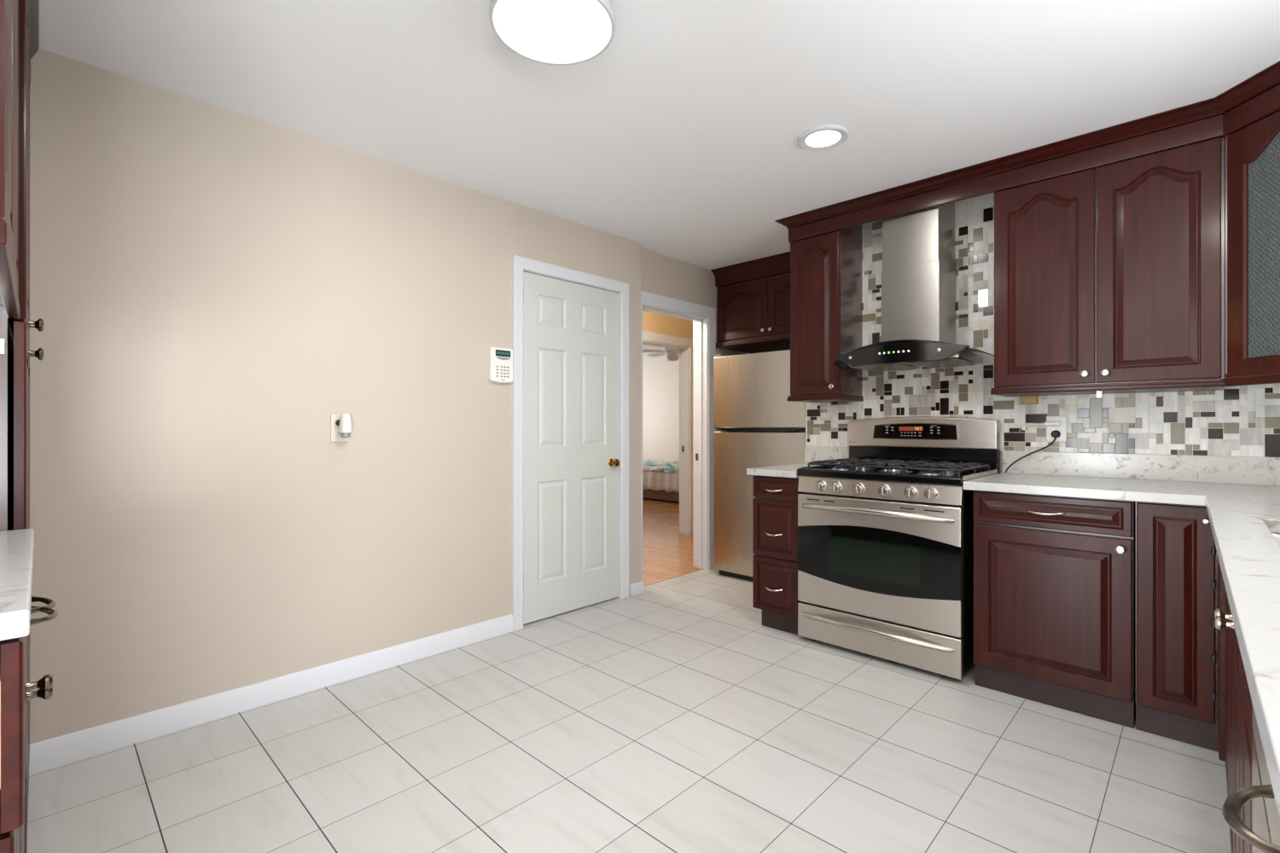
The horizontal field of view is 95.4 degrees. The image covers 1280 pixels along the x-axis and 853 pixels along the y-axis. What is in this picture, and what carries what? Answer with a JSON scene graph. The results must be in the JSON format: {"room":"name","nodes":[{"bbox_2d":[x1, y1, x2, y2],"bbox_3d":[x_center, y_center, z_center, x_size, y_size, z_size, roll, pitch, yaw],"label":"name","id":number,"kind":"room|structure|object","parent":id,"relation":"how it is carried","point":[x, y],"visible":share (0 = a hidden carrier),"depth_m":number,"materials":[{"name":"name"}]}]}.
{"room":"kitchen","nodes":[
{"label":"kitchen","id":0,"kind":"room"},
{"bbox_2d":[29,47,640,744],"bbox_3d":[-1.299,-0.058,2.691,0.130,2.365,3.620,0,0,44],"label":"wall","id":1,"kind":"structure","parent":0,"point":[211,285],"depth_m":2.31,"materials":[{"name":"beige paint"}]},
{"bbox_2d":[29,614,513,774],"bbox_3d":[-1.562,1.079,2.316,0.014,0.092,2.475,0,0,44],"label":"baseboard","id":2,"kind":"structure","parent":1,"relation":"attached to","point":[49,753],"depth_m":2.29,"materials":[{"name":"white"}]},
{"bbox_2d":[330,414,349,442],"bbox_3d":[-1.323,0.007,2.565,0.010,0.120,0.074,0,0,44],"label":"wall outlet","id":3,"kind":"object","parent":1,"relation":"attached to","point":[334,433],"visible":0.5,"depth_m":2.55,"materials":[{"name":"beige plastic"}]},
{"bbox_2d":[335,413,352,437],"bbox_3d":[-1.291,-0.003,2.542,0.062,0.104,0.054,0,0,44],"label":"air freshener","id":4,"kind":"object","parent":3,"relation":"attached to","point":[344,423],"visible":1,"depth_m":2.53,"materials":[{"name":"white plastic"}]},
{"bbox_2d":[488,346,512,383],"bbox_3d":[-0.749,-0.330,3.145,0.028,0.190,0.142,0,0,44],"label":"alarm keypad","id":5,"kind":"object","parent":1,"relation":"attached to","point":[500,360],"visible":1,"depth_m":3.13,"materials":[{"name":"white plastic"}]},
{"bbox_2d":[512,255,628,631],"bbox_3d":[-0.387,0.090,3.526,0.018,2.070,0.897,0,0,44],"label":"trim","id":6,"kind":"structure","parent":1,"relation":"attached to","point":[519,264],"depth_m":3.24,"materials":[{"name":"white wood"}]},
{"bbox_2d":[523,271,620,624],"bbox_3d":[-0.394,0.120,3.528,0.100,1.989,0.764,0,0,44],"label":"closet door","id":7,"kind":"structure","parent":1,"relation":"in","point":[571,462],"depth_m":3.51,"materials":[{"name":"grey paint"}]},
{"bbox_2d":[630,581,643,596],"bbox_3d":[-0.020,1.087,3.909,0.014,0.075,0.115,0,0,44],"label":"baseboard","id":8,"kind":"structure","parent":1,"relation":"attached to","point":[637,588],"depth_m":3.90,"materials":[{"name":"white"}]},
{"bbox_2d":[26,498,1230,852],"bbox_3d":[-0.175,1.160,4.276,12.200,0.070,13.300,0,0,44],"label":"floor","id":9,"kind":"structure","parent":0,"point":[666,718],"depth_m":1.95,"materials":[{"name":"tile"}]},
{"bbox_2d":[0,0,44,852],"bbox_3d":[-1.909,-0.057,1.399,0.774,2.364,0.665,0,0,44],"label":"pantry cabinet","id":10,"kind":"object","parent":9,"relation":"on","point":[15,353],"visible":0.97,"depth_m":1.35,"materials":[{"name":"brown wood"}]},
{"bbox_2d":[0,596,58,852],"bbox_3d":[-1.312,0.699,0.850,0.851,0.852,0.660,0,0,44],"label":"base cabinet","id":11,"kind":"object","parent":9,"relation":"on","point":[15,686],"visible":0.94,"depth_m":0.76,"materials":[{"name":"brown wood"}]},
{"bbox_2d":[0,529,34,640],"bbox_3d":[-1.327,0.255,0.823,0.868,0.035,0.647,0,0,44],"label":"countertop","id":12,"kind":"structure","parent":11,"relation":"on","point":[16,546],"depth_m":0.89,"materials":[{"name":"stone"}]},
{"bbox_2d":[642,459,679,501],"bbox_3d":[0.665,0.850,9.371,2.120,0.518,1.510,0,0,44],"label":"bed","id":13,"kind":"object","parent":9,"relation":"on","point":[660,478],"visible":0.29,"depth_m":8.79,"materials":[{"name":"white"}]},
{"bbox_2d":[642,459,679,473],"bbox_3d":[0.648,0.643,9.382,2.040,0.103,1.438,0,0,44],"label":"quilt","id":14,"kind":"object","parent":13,"relation":"on","point":[649,466],"depth_m":8.95,"materials":[{"name":"multicoloured fabric"}]},
{"bbox_2d":[643,568,703,586],"bbox_3d":[0.241,1.149,4.339,0.030,0.053,0.770,0,0,44],"label":"threshold","id":15,"kind":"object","parent":9,"relation":"on","point":[696,570],"depth_m":4.33,"materials":[{"name":"brown wood"}]},
{"bbox_2d":[713,349,806,581],"bbox_3d":[1.091,0.291,4.413,0.765,1.668,0.772,0,0,44],"label":"refrigerator","id":16,"kind":"object","parent":9,"relation":"on","point":[757,425],"visible":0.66,"depth_m":4.21,"materials":[{"name":"grey metal"}]},
{"bbox_2d":[752,475,802,636],"bbox_3d":[0.946,0.699,3.400,0.281,0.852,0.668,0,0,44],"label":"base cabinet","id":17,"kind":"object","parent":9,"relation":"on","point":[775,503],"visible":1,"depth_m":3.18,"materials":[{"name":"brown wood"}]},
{"bbox_2d":[746,463,820,477],"bbox_3d":[0.950,0.255,3.417,0.309,0.035,0.687,0,0,44],"label":"countertop","id":18,"kind":"structure","parent":17,"relation":"on","point":[785,471],"depth_m":3.21,"materials":[{"name":"stone"}]},
{"bbox_2d":[804,446,849,464],"bbox_3d":[1.179,0.181,3.659,0.303,0.112,0.022,0,0,44],"label":"left upstand","id":19,"kind":"object","parent":18,"relation":"on","point":[811,453],"visible":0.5,"depth_m":3.66,"materials":[{"name":"stone"}]},
{"bbox_2d":[797,416,1000,680],"bbox_3d":[1.311,0.535,2.996,0.787,1.180,0.731,0,0,44],"label":"gas range","id":20,"kind":"object","parent":9,"relation":"on","point":[886,531],"visible":0.98,"depth_m":2.79,"materials":[{"name":"silver metal"}]},
{"bbox_2d":[797,463,997,486],"bbox_3d":[1.316,0.237,3.002,0.787,0.043,0.606,0,0,44],"label":"cooktop","id":21,"kind":"object","parent":20,"relation":"in","point":[855,474],"depth_m":2.82,"materials":[{"name":"black metal"}]},
{"bbox_2d":[973,490,1135,728],"bbox_3d":[1.833,0.699,2.542,0.528,0.852,0.668,0,0,44],"label":"base cabinet","id":22,"kind":"object","parent":9,"relation":"on","point":[1055,576],"visible":1,"depth_m":2.30,"materials":[{"name":"brown wood"}]},
{"bbox_2d":[1135,501,1225,762],"bbox_3d":[2.238,0.699,1.967,0.840,0.852,0.940,0,0,44],"label":"base cabinet","id":23,"kind":"object","parent":9,"relation":"on","point":[1180,651],"visible":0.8,"depth_m":2.06,"materials":[{"name":"brown wood"}]},
{"bbox_2d":[1214,533,1279,852],"bbox_3d":[1.484,0.700,1.055,0.630,0.850,1.396,0,0,44],"label":"base cabinet","id":24,"kind":"object","parent":9,"relation":"on","point":[1239,731],"visible":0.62,"depth_m":1.14,"materials":[{"name":"brown wood"}]},
{"bbox_2d":[963,472,1279,818],"bbox_3d":[1.306,0.255,1.407,1.409,0.035,3.079,0,0,44],"label":"countertop","id":25,"kind":"structure","parent":24,"relation":"on","point":[1243,519],"depth_m":1.19,"materials":[{"name":"stone"}]},
{"bbox_2d":[1004,430,1060,472],"bbox_3d":[1.942,0.126,2.882,0.229,0.216,0.031,0,0,40],"label":"power cord","id":26,"kind":"object","parent":25,"relation":"on","point":[1056,433],"visible":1,"depth_m":2.84,"materials":[{"name":"black rubber"}]},
{"bbox_2d":[1001,450,1279,486],"bbox_3d":[2.371,0.181,2.505,1.406,0.112,0.022,0,0,44],"label":"right upstand","id":27,"kind":"object","parent":25,"relation":"on","point":[1260,471],"visible":1,"depth_m":2.59,"materials":[{"name":"stone"}]},
{"bbox_2d":[1271,533,1279,546],"bbox_3d":[1.513,0.367,1.103,0.454,0.189,0.724,0,0,44],"label":"sink","id":28,"kind":"object","parent":25,"relation":"in","point":[1277,536],"visible":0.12,"depth_m":1.48,"materials":[{"name":"silver metal"}]},
{"bbox_2d":[1221,705,1279,852],"bbox_3d":[0.775,0.700,0.342,0.616,0.851,0.592,0,0,44],"label":"dishwasher","id":29,"kind":"object","parent":9,"relation":"on","point":[1265,836],"visible":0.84,"depth_m":0.52,"materials":[{"name":"black"}]},
{"bbox_2d":[38,0,1279,364],"bbox_3d":[-0.175,-1.280,4.276,12.400,0.080,13.500,0,0,44],"label":"ceiling","id":30,"kind":"structure","parent":0,"point":[678,140],"depth_m":2.11,"materials":[{"name":"white paint"}]},
{"bbox_2d":[489,0,615,64],"bbox_3d":[-0.250,-1.194,1.676,0.356,0.090,0.356,0,0,44],"label":"flush ceiling light","id":31,"kind":"object","parent":30,"relation":"attached to","point":[545,32],"visible":1,"depth_m":1.68,"materials":[{"name":"white glass"}]},
{"bbox_2d":[642,348,679,361],"bbox_3d":[0.476,-1.067,8.034,1.159,0.345,1.115,0,0,44],"label":"ceiling fan","id":32,"kind":"object","parent":30,"relation":"hanging from","point":[672,354],"visible":0.48,"depth_m":7.94,"materials":[{"name":"white"}]},
{"bbox_2d":[797,124,849,151],"bbox_3d":[0.783,-1.233,2.491,0.208,0.014,0.208,0,0,44],"label":"recessed light","id":33,"kind":"object","parent":30,"relation":"in","point":[826,136],"visible":1,"depth_m":2.48,"materials":[{"name":"white plastic"}]},
{"bbox_2d":[805,130,840,146],"bbox_3d":[0.783,-1.234,2.491,0.142,0.005,0.142,0,0,44],"label":"diffuser","id":34,"kind":"object","parent":33,"relation":"attached to","point":[818,138],"depth_m":2.49,"materials":[{"name":"white plastic"}]},
{"bbox_2d":[642,360,679,460],"bbox_3d":[1.173,-0.048,10.556,5.000,2.385,0.100,0,0,44],"label":"wall","id":35,"kind":"structure","parent":0,"point":[660,381],"depth_m":11.22,"materials":[{"name":"white paint"}]},
{"bbox_2d":[642,310,692,339],"bbox_3d":[-0.219,-0.048,5.431,0.130,2.385,4.500,0,0,44],"label":"wall","id":36,"kind":"structure","parent":0,"point":[654,322],"depth_m":5.84,"materials":[{"name":"beige paint"}]},
{"bbox_2d":[642,331,692,534],"bbox_3d":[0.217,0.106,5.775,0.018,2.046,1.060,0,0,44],"label":"trim","id":37,"kind":"structure","parent":36,"relation":"attached to","point":[647,336],"depth_m":6.09,"materials":[{"name":"white wood"}]},
{"bbox_2d":[640,247,748,431],"bbox_3d":[0.494,-0.058,4.630,0.130,2.365,1.660,0,0,44],"label":"wall","id":38,"kind":"structure","parent":0,"point":[662,275],"depth_m":4.32,"materials":[{"name":"beige paint"}]},
{"bbox_2d":[642,303,707,570],"bbox_3d":[0.222,0.133,4.350,0.138,1.985,0.760,0,0,44],"label":"trim","id":39,"kind":"structure","parent":38,"relation":"attached to","point":[700,323],"depth_m":4.59,"materials":[{"name":"white wood"}]},
{"bbox_2d":[640,290,715,581],"bbox_3d":[0.278,0.093,4.300,0.018,2.063,0.915,0,0,44],"label":"trim","id":40,"kind":"structure","parent":38,"relation":"attached to","point":[649,299],"depth_m":4.57,"materials":[{"name":"white wood"}]},
{"bbox_2d":[1000,450,1002,473],"bbox_3d":[2.368,-0.058,3.212,2.635,2.365,0.990,0,0,44],"label":"wall","id":41,"kind":"structure","parent":0,"point":[1000,450],"depth_m":3.01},
{"bbox_2d":[710,251,790,353],"bbox_3d":[1.136,-0.934,4.518,0.940,0.609,0.678,0,0,44],"label":"upper cabinet","id":42,"kind":"object","parent":41,"relation":"attached to","point":[753,296],"visible":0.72,"depth_m":4.40,"materials":[{"name":"brown wood"}]},
{"bbox_2d":[786,224,863,402],"bbox_3d":[1.109,-0.694,3.495,0.324,1.084,0.345,0,0,44],"label":"upper cabinet","id":43,"kind":"object","parent":41,"relation":"attached to","point":[826,270],"visible":0.98,"depth_m":3.39,"materials":[{"name":"brown wood"}]},
{"bbox_2d":[834,202,994,372],"bbox_3d":[1.429,-0.774,3.068,0.744,0.918,0.506,0,0,44],"label":"range hood","id":44,"kind":"object","parent":41,"relation":"attached to","point":[918,272],"visible":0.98,"depth_m":3.02,"materials":[{"name":"silver metal"}]},
{"bbox_2d":[774,60,1279,242],"bbox_3d":[1.734,-1.175,2.649,0.382,0.128,2.576,0,0,-39],"label":"crown molding","id":45,"kind":"structure","parent":41,"relation":"attached to","point":[1259,95],"depth_m":2.54,"materials":[{"name":"brown wood"}]},
{"bbox_2d":[806,192,1279,458],"bbox_3d":[1.979,-0.557,2.897,2.512,1.364,0.005,0,0,44],"label":"backsplash","id":46,"kind":"structure","parent":41,"relation":"attached to","point":[1240,421],"depth_m":3.01,"materials":[{"name":"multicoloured tile"}]},
{"bbox_2d":[1046,416,1066,442],"bbox_3d":[2.027,0.011,2.835,0.082,0.124,0.009,0,0,44],"label":"backsplash outlet","id":47,"kind":"object","parent":46,"relation":"attached to","point":[1062,428],"visible":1,"depth_m":2.83,"materials":[{"name":"white plastic"}]},
{"bbox_2d":[1021,421,1060,430],"bbox_3d":[1.975,-0.003,2.870,0.019,0.044,0.160,0,0,-44],"label":"plug","id":48,"kind":"object","parent":47,"relation":"attached to","point":[1046,423],"visible":1,"depth_m":2.84,"materials":[{"name":"white plastic"}]},
{"bbox_2d":[990,135,1224,396],"bbox_3d":[2.045,-0.694,2.589,0.779,1.084,0.345,0,0,44],"label":"upper cabinet","id":49,"kind":"object","parent":41,"relation":"attached to","point":[1109,279],"visible":1,"depth_m":2.44,"materials":[{"name":"brown wood"}]},
{"bbox_2d":[1019,395,1037,404],"bbox_3d":[1.939,-0.131,2.902,0.070,0.040,0.037,0,0,44],"label":"wooden block","id":50,"kind":"object","parent":49,"relation":"attached to","point":[1026,399],"visible":1,"depth_m":2.89,"materials":[{"name":"brown wood"}]},
{"bbox_2d":[1222,107,1279,386],"bbox_3d":[2.453,-0.652,2.020,0.609,1.001,0.594,0,0,44],"label":"upper cabinet","id":51,"kind":"object","parent":41,"relation":"attached to","point":[1252,150],"visible":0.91,"depth_m":2.12,"materials":[{"name":"brown wood"}]},
{"bbox_3d":[-1.837,-0.058,0.776,1.760,2.365,0.120,0,0,44],"label":"wall","id":52,"kind":"structure","parent":0,"visible":0},
{"bbox_2d":[0,0,19,319],"bbox_3d":[-1.349,-0.742,0.843,0.796,0.994,0.645,0,0,44],"label":"upper cabinet","id":53,"kind":"object","parent":52,"relation":"attached to","point":[8,8],"visible":1,"depth_m":0.95,"materials":[{"name":"brown wood"}]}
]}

